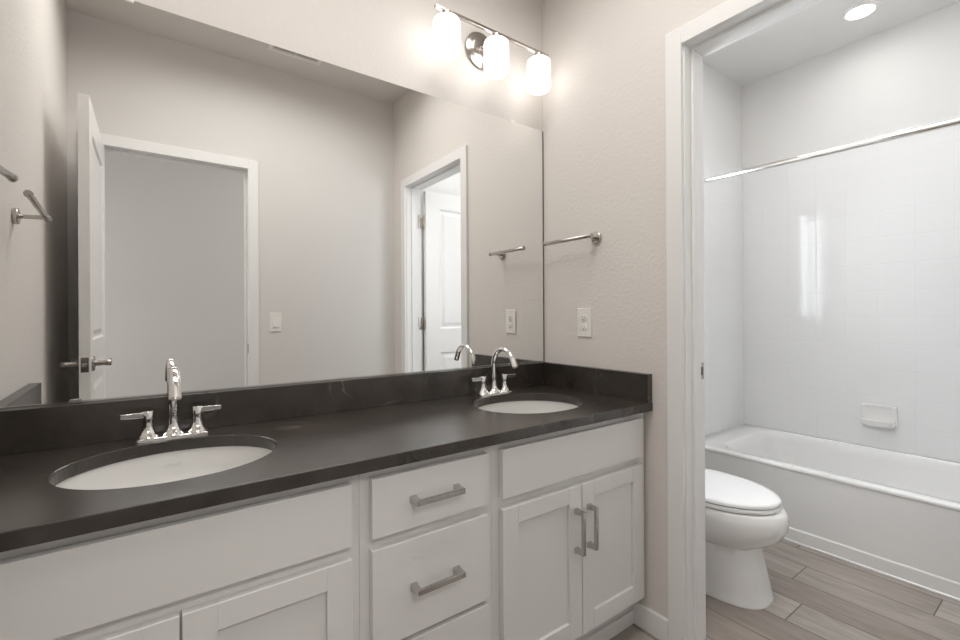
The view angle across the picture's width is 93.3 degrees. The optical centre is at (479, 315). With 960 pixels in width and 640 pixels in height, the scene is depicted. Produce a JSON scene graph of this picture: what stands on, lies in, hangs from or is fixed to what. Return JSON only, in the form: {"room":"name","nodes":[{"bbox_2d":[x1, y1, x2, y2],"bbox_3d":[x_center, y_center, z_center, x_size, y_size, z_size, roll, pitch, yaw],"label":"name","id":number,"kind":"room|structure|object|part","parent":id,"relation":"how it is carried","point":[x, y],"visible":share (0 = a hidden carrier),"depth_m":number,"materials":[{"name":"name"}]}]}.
{"room":"bathroom","nodes":[
{"label":"bathroom","id":0,"kind":"room"},
{"bbox_2d":[134,0,741,168],"bbox_3d":[0.340,-0.281,2.153,4.030,2.850,0.074,0,0,-36],"label":"wall","id":1,"kind":"structure","parent":0,"point":[391,41],"depth_m":1.70,"materials":[{"name":"white paint"}]},
{"bbox_2d":[0,362,543,455],"bbox_3d":[-0.415,0.268,1.546,1.709,0.102,0.029,0,0,-36],"label":"backsplash","id":2,"kind":"structure","parent":1,"relation":"attached to","point":[30,429],"depth_m":1.32,"materials":[{"name":"grey stone"}]},
{"bbox_2d":[0,0,544,409],"bbox_3d":[-0.424,-0.314,1.554,1.768,1.061,0.011,0,0,-36],"label":"wall mirror","id":3,"kind":"object","parent":1,"relation":"attached to","point":[227,209],"visible":1,"depth_m":1.33,"materials":[{"name":"silver mirror"}]},
{"bbox_2d":[433,4,550,94],"bbox_3d":[0.046,-1.053,1.804,0.554,0.218,0.160,0,0,-36],"label":"vanity light","id":4,"kind":"object","parent":1,"relation":"attached to","point":[490,55],"visible":1,"depth_m":1.75,"materials":[{"name":"white glass"}]},
{"bbox_3d":[-0.121,-1.010,1.645,0.098,0.134,0.098,0,0,-36],"label":"lamp shade","id":5,"kind":"part","parent":4,"relation":"part of","materials":[{"name":"white glass"}]},
{"bbox_3d":[0.064,-1.011,1.778,0.098,0.134,0.098,0,0,-36],"label":"lamp shade","id":6,"kind":"part","parent":4,"relation":"part of","materials":[{"name":"white glass"}]},
{"bbox_3d":[0.248,-1.012,1.911,0.098,0.134,0.098,0,0,-36],"label":"lamp shade","id":7,"kind":"part","parent":4,"relation":"part of","materials":[{"name":"white glass"}]},
{"bbox_2d":[703,154,743,435],"bbox_3d":[1.519,-0.125,2.949,0.812,1.795,0.012,0,0,-36],"label":"tile","id":8,"kind":"structure","parent":1,"relation":"attached to","point":[723,199],"depth_m":3.01,"materials":[{"name":"white tile"}]},
{"bbox_2d":[703,117,959,182],"bbox_3d":[1.685,-0.779,2.131,0.060,0.080,1.512,0,0,-36],"label":"shower rod","id":9,"kind":"object","parent":8,"relation":"attached to","point":[953,122],"visible":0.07,"depth_m":2.10,"materials":[{"name":"silver metal"}]},
{"bbox_2d":[542,0,727,618],"bbox_3d":[0.805,-0.284,1.462,0.115,2.850,1.598,0,0,-36],"label":"wall","id":10,"kind":"structure","parent":0,"point":[604,106],"depth_m":1.75,"materials":[{"name":"white paint"}]},
{"bbox_2d":[544,232,601,245],"bbox_3d":[0.381,-0.311,1.889,0.071,0.047,0.261,0,0,-36],"label":"towel bar","id":11,"kind":"object","parent":10,"relation":"attached to","point":[595,237],"visible":1,"depth_m":1.82,"materials":[{"name":"silver metal"}]},
{"bbox_3d":[0.467,-0.311,1.821,0.012,0.047,0.047,0,0,-36],"label":"mounting plate","id":12,"kind":"part","parent":11,"relation":"part of","materials":[{"name":"silver metal"}]},
{"bbox_2d":[577,308,591,336],"bbox_3d":[0.431,0.030,1.876,0.008,0.119,0.074,0,0,-36],"label":"wall outlet","id":13,"kind":"object","parent":10,"relation":"attached to","point":[583,314],"visible":1,"depth_m":1.87,"materials":[{"name":"white plastic"}]},
{"bbox_2d":[580,324,586,330],"bbox_3d":[0.429,0.050,1.875,0.002,0.028,0.034,0,0,-36],"label":"receptacle","id":14,"kind":"object","parent":13,"relation":"attached to","point":[583,327],"depth_m":1.87,"materials":[{"name":"white plastic"}]},
{"bbox_2d":[580,314,586,320],"bbox_3d":[0.429,0.011,1.875,0.002,0.028,0.034,0,0,-36],"label":"receptacle","id":15,"kind":"object","parent":13,"relation":"attached to","point":[583,317],"depth_m":1.87,"materials":[{"name":"white plastic"}]},
{"bbox_2d":[632,601,667,639],"bbox_3d":[0.608,1.100,1.634,0.014,0.084,0.158,0,0,-36],"label":"baseboard","id":16,"kind":"structure","parent":10,"relation":"attached to","point":[646,618],"depth_m":1.62,"materials":[{"name":"white paint"}]},
{"bbox_2d":[665,0,823,639],"bbox_3d":[0.946,0.086,1.269,0.143,2.109,0.833,0,0,-36],"label":"door frame","id":17,"kind":"structure","parent":10,"relation":"attached to","point":[731,21],"depth_m":1.54,"materials":[{"name":"white paint"}]},
{"bbox_3d":[0.772,0.195,1.578,0.030,0.057,0.002,0,0,-36],"label":"strike plate","id":18,"kind":"part","parent":17,"relation":"part of","materials":[{"name":"silver metal"}]},
{"bbox_2d":[610,539,959,639],"bbox_3d":[0.854,1.171,0.751,4.850,0.060,3.100,0,0,-36],"label":"floor","id":19,"kind":"structure","parent":0,"point":[818,595],"depth_m":1.75,"materials":[{"name":"brown wood"}]},
{"bbox_2d":[0,475,359,639],"bbox_3d":[-0.689,0.750,1.006,0.694,0.798,0.577,0,0,-36],"label":"base cabinet","id":20,"kind":"object","parent":19,"relation":"on","point":[283,565],"visible":0.87,"depth_m":0.83,"materials":[{"name":"white paint"}]},
{"bbox_3d":[-0.669,0.774,0.721,0.320,0.475,0.020,0,0,-36],"label":"door","id":21,"kind":"part","parent":20,"relation":"part of","materials":[{"name":"white paint"}]},
{"bbox_3d":[-0.410,0.773,0.908,0.312,0.475,0.020,0,0,-36],"label":"door","id":22,"kind":"part","parent":20,"relation":"part of","materials":[{"name":"white paint"}]},
{"bbox_2d":[0,362,652,551],"bbox_3d":[-0.266,0.282,1.328,1.780,0.132,0.558,0,0,-36],"label":"countertop","id":23,"kind":"structure","parent":20,"relation":"on","point":[323,431],"depth_m":1.17,"materials":[{"name":"grey stone"}]},
{"bbox_2d":[56,446,271,489],"bbox_3d":[-0.685,0.425,1.021,0.479,0.149,0.409,0,0,-36],"label":"undermount sink","id":24,"kind":"object","parent":23,"relation":"in","point":[172,466],"visible":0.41,"depth_m":1.15,"materials":[{"name":"white ceramic"}]},
{"bbox_2d":[120,366,220,443],"bbox_3d":[-0.771,0.224,1.141,0.218,0.193,0.167,0,0,-36],"label":"faucet","id":25,"kind":"object","parent":23,"relation":"on","point":[148,434],"visible":1,"depth_m":1.16,"materials":[{"name":"silver metal"}]},
{"bbox_3d":[-0.873,0.254,1.140,0.052,0.013,0.017,0,0,-36],"label":"lever","id":26,"kind":"part","parent":25,"relation":"part of","materials":[{"name":"silver metal"}]},
{"bbox_3d":[-0.848,0.278,1.157,0.047,0.068,0.047,0,0,-36],"label":"handle","id":27,"kind":"part","parent":25,"relation":"part of","materials":[{"name":"silver metal"}]},
{"bbox_3d":[-0.805,0.316,1.189,0.157,0.010,0.049,0,0,-36],"label":"deck plate","id":28,"kind":"part","parent":25,"relation":"part of","materials":[{"name":"silver metal"}]},
{"bbox_3d":[-0.772,0.220,1.143,0.050,0.184,0.164,0,0,-36],"label":"spout","id":29,"kind":"part","parent":25,"relation":"part of","materials":[{"name":"silver metal"}]},
{"bbox_3d":[-0.761,0.278,1.220,0.047,0.068,0.047,0,0,-36],"label":"handle","id":30,"kind":"part","parent":25,"relation":"part of","materials":[{"name":"silver metal"}]},
{"bbox_3d":[-0.737,0.253,1.237,0.052,0.013,0.017,0,0,-36],"label":"lever","id":31,"kind":"part","parent":25,"relation":"part of","materials":[{"name":"silver metal"}]},
{"bbox_2d":[470,347,517,396],"bbox_3d":[0.089,0.219,1.762,0.218,0.193,0.167,0,0,-36],"label":"faucet","id":32,"kind":"object","parent":23,"relation":"on","point":[493,390],"visible":1,"depth_m":1.79,"materials":[{"name":"silver metal"}]},
{"bbox_3d":[-0.012,0.249,1.760,0.052,0.013,0.017,0,0,-36],"label":"lever","id":33,"kind":"part","parent":32,"relation":"part of","materials":[{"name":"silver metal"}]},
{"bbox_3d":[0.012,0.274,1.778,0.047,0.068,0.047,0,0,-36],"label":"handle","id":34,"kind":"part","parent":32,"relation":"part of","materials":[{"name":"silver metal"}]},
{"bbox_3d":[0.056,0.311,1.809,0.157,0.010,0.049,0,0,-36],"label":"deck plate","id":35,"kind":"part","parent":32,"relation":"part of","materials":[{"name":"silver metal"}]},
{"bbox_3d":[0.088,0.215,1.763,0.050,0.184,0.164,0,0,-36],"label":"spout","id":36,"kind":"part","parent":32,"relation":"part of","materials":[{"name":"silver metal"}]},
{"bbox_3d":[0.099,0.273,1.840,0.047,0.068,0.047,0,0,-36],"label":"handle","id":37,"kind":"part","parent":32,"relation":"part of","materials":[{"name":"silver metal"}]},
{"bbox_3d":[0.123,0.248,1.858,0.052,0.013,0.017,0,0,-36],"label":"lever","id":38,"kind":"part","parent":32,"relation":"part of","materials":[{"name":"silver metal"}]},
{"bbox_2d":[479,400,578,413],"bbox_3d":[0.177,0.421,1.642,0.479,0.149,0.409,0,0,-36],"label":"undermount sink","id":39,"kind":"object","parent":23,"relation":"in","point":[530,406],"visible":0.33,"depth_m":1.82,"materials":[{"name":"white ceramic"}]},
{"bbox_2d":[359,446,491,639],"bbox_3d":[-0.255,0.748,1.319,0.373,0.798,0.577,0,0,-36],"label":"base cabinet","id":40,"kind":"object","parent":19,"relation":"on","point":[425,526],"visible":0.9,"depth_m":1.10,"materials":[{"name":"white paint"}]},
{"bbox_3d":[-0.116,0.438,1.121,0.327,0.136,0.020,0,0,-36],"label":"drawer","id":41,"kind":"part","parent":40,"relation":"part of","materials":[{"name":"white paint"}]},
{"bbox_3d":[-0.114,0.645,1.121,0.327,0.227,0.020,0,0,-36],"label":"drawer","id":42,"kind":"part","parent":40,"relation":"part of","materials":[{"name":"white paint"}]},
{"bbox_3d":[-0.100,0.436,1.098,0.138,0.017,0.036,0,0,-36],"label":"handle","id":43,"kind":"part","parent":40,"relation":"part of","materials":[{"name":"grey metal"}]},
{"bbox_3d":[-0.099,0.644,1.098,0.138,0.017,0.036,0,0,-36],"label":"handle","id":44,"kind":"part","parent":40,"relation":"part of","materials":[{"name":"grey metal"}]},
{"bbox_3d":[-0.113,0.890,1.121,0.327,0.238,0.020,0,0,-36],"label":"drawer","id":45,"kind":"part","parent":40,"relation":"part of","materials":[{"name":"white paint"}]},
{"bbox_2d":[491,413,644,639],"bbox_3d":[0.179,0.745,1.632,0.696,0.798,0.577,0,0,-36],"label":"base cabinet","id":46,"kind":"object","parent":19,"relation":"on","point":[567,506],"visible":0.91,"depth_m":1.39,"materials":[{"name":"white paint"}]},
{"bbox_3d":[0.187,0.770,1.338,0.316,0.475,0.020,0,0,-36],"label":"door","id":47,"kind":"part","parent":46,"relation":"part of","materials":[{"name":"white paint"}]},
{"bbox_3d":[0.314,0.436,1.431,0.635,0.136,0.020,0,0,-36],"label":"false drawer","id":48,"kind":"part","parent":46,"relation":"part of","materials":[{"name":"white paint"}]},
{"bbox_3d":[0.308,0.668,1.392,0.017,0.138,0.036,0,0,-36],"label":"handle","id":49,"kind":"part","parent":46,"relation":"part of","materials":[{"name":"grey metal"}]},
{"bbox_3d":[0.355,0.667,1.426,0.017,0.138,0.036,0,0,-36],"label":"handle","id":50,"kind":"part","parent":46,"relation":"part of","materials":[{"name":"grey metal"}]},
{"bbox_3d":[0.446,0.768,1.525,0.316,0.475,0.020,0,0,-36],"label":"door","id":51,"kind":"part","parent":46,"relation":"part of","materials":[{"name":"white paint"}]},
{"bbox_2d":[705,468,788,609],"bbox_3d":[0.950,0.772,2.043,0.444,0.737,0.767,0,0,-36],"label":"toilet","id":52,"kind":"object","parent":19,"relation":"on","point":[743,517],"visible":0.31,"depth_m":1.78,"materials":[{"name":"white ceramic"}]},
{"bbox_3d":[1.020,0.757,1.945,0.370,0.016,0.475,0,0,-36],"label":"seat","id":53,"kind":"part","parent":52,"relation":"part of","materials":[{"name":"white plastic"}]},
{"bbox_3d":[1.020,0.734,1.946,0.370,0.024,0.475,0,0,-36],"label":"lid","id":54,"kind":"part","parent":52,"relation":"part of","materials":[{"name":"white plastic"}]},
{"bbox_2d":[705,424,959,600],"bbox_3d":[1.986,0.947,2.341,0.772,0.375,1.508,0,0,-36],"label":"bathtub","id":55,"kind":"object","parent":19,"relation":"on","point":[894,514],"visible":0.75,"depth_m":2.19,"materials":[{"name":"white ceramic"}]},
{"bbox_2d":[703,0,959,85],"bbox_3d":[1.650,-1.629,2.076,1.985,0.030,1.600,0,0,-36],"label":"ceiling","id":56,"kind":"structure","parent":0,"point":[819,29],"depth_m":2.62,"materials":[{"name":"white paint"}]},
{"bbox_2d":[841,1,879,20],"bbox_3d":[2.020,-1.611,2.407,0.157,0.008,0.157,0,0,-36],"label":"recessed light","id":57,"kind":"object","parent":56,"relation":"in","point":[862,10],"visible":1,"depth_m":2.40,"materials":[{"name":"white plastic"}]},
{"bbox_2d":[741,1,959,168],"bbox_3d":[2.390,-0.293,2.605,0.176,2.850,1.598,0,0,-36],"label":"wall","id":58,"kind":"structure","parent":0,"point":[905,75],"depth_m":2.67,"materials":[{"name":"white paint"}]},
{"bbox_2d":[743,115,959,461],"bbox_3d":[2.296,-0.130,2.576,0.012,1.795,1.525,0,0,-36],"label":"tile","id":59,"kind":"structure","parent":58,"relation":"attached to","point":[851,258],"depth_m":2.66,"materials":[{"name":"white tile"}]},
{"bbox_2d":[860,403,897,428],"bbox_3d":[2.256,0.572,2.571,0.064,0.122,0.158,0,0,-36],"label":"soap dish","id":60,"kind":"object","parent":59,"relation":"attached to","point":[875,415],"visible":1,"depth_m":2.57,"materials":[{"name":"white"}]},
{"bbox_2d":[860,417,895,428],"bbox_3d":[2.253,0.614,2.569,0.054,0.038,0.152,0,0,-36],"label":"tray","id":61,"kind":"object","parent":60,"relation":"on","point":[882,422],"depth_m":2.56,"materials":[{"name":"white"}]},
{"bbox_3d":[-0.751,-0.276,0.340,0.178,2.850,1.598,0,0,-36],"label":"wall","id":62,"kind":"structure","parent":0,"visible":0},
{"bbox_2d":[0,165,17,181],"bbox_3d":[-0.985,-0.290,0.877,0.082,0.051,0.284,0,0,-36],"label":"towel bar","id":63,"kind":"object","parent":62,"relation":"attached to","point":[8,175],"visible":1,"depth_m":0.96,"materials":[{"name":"silver metal"}]}
]}

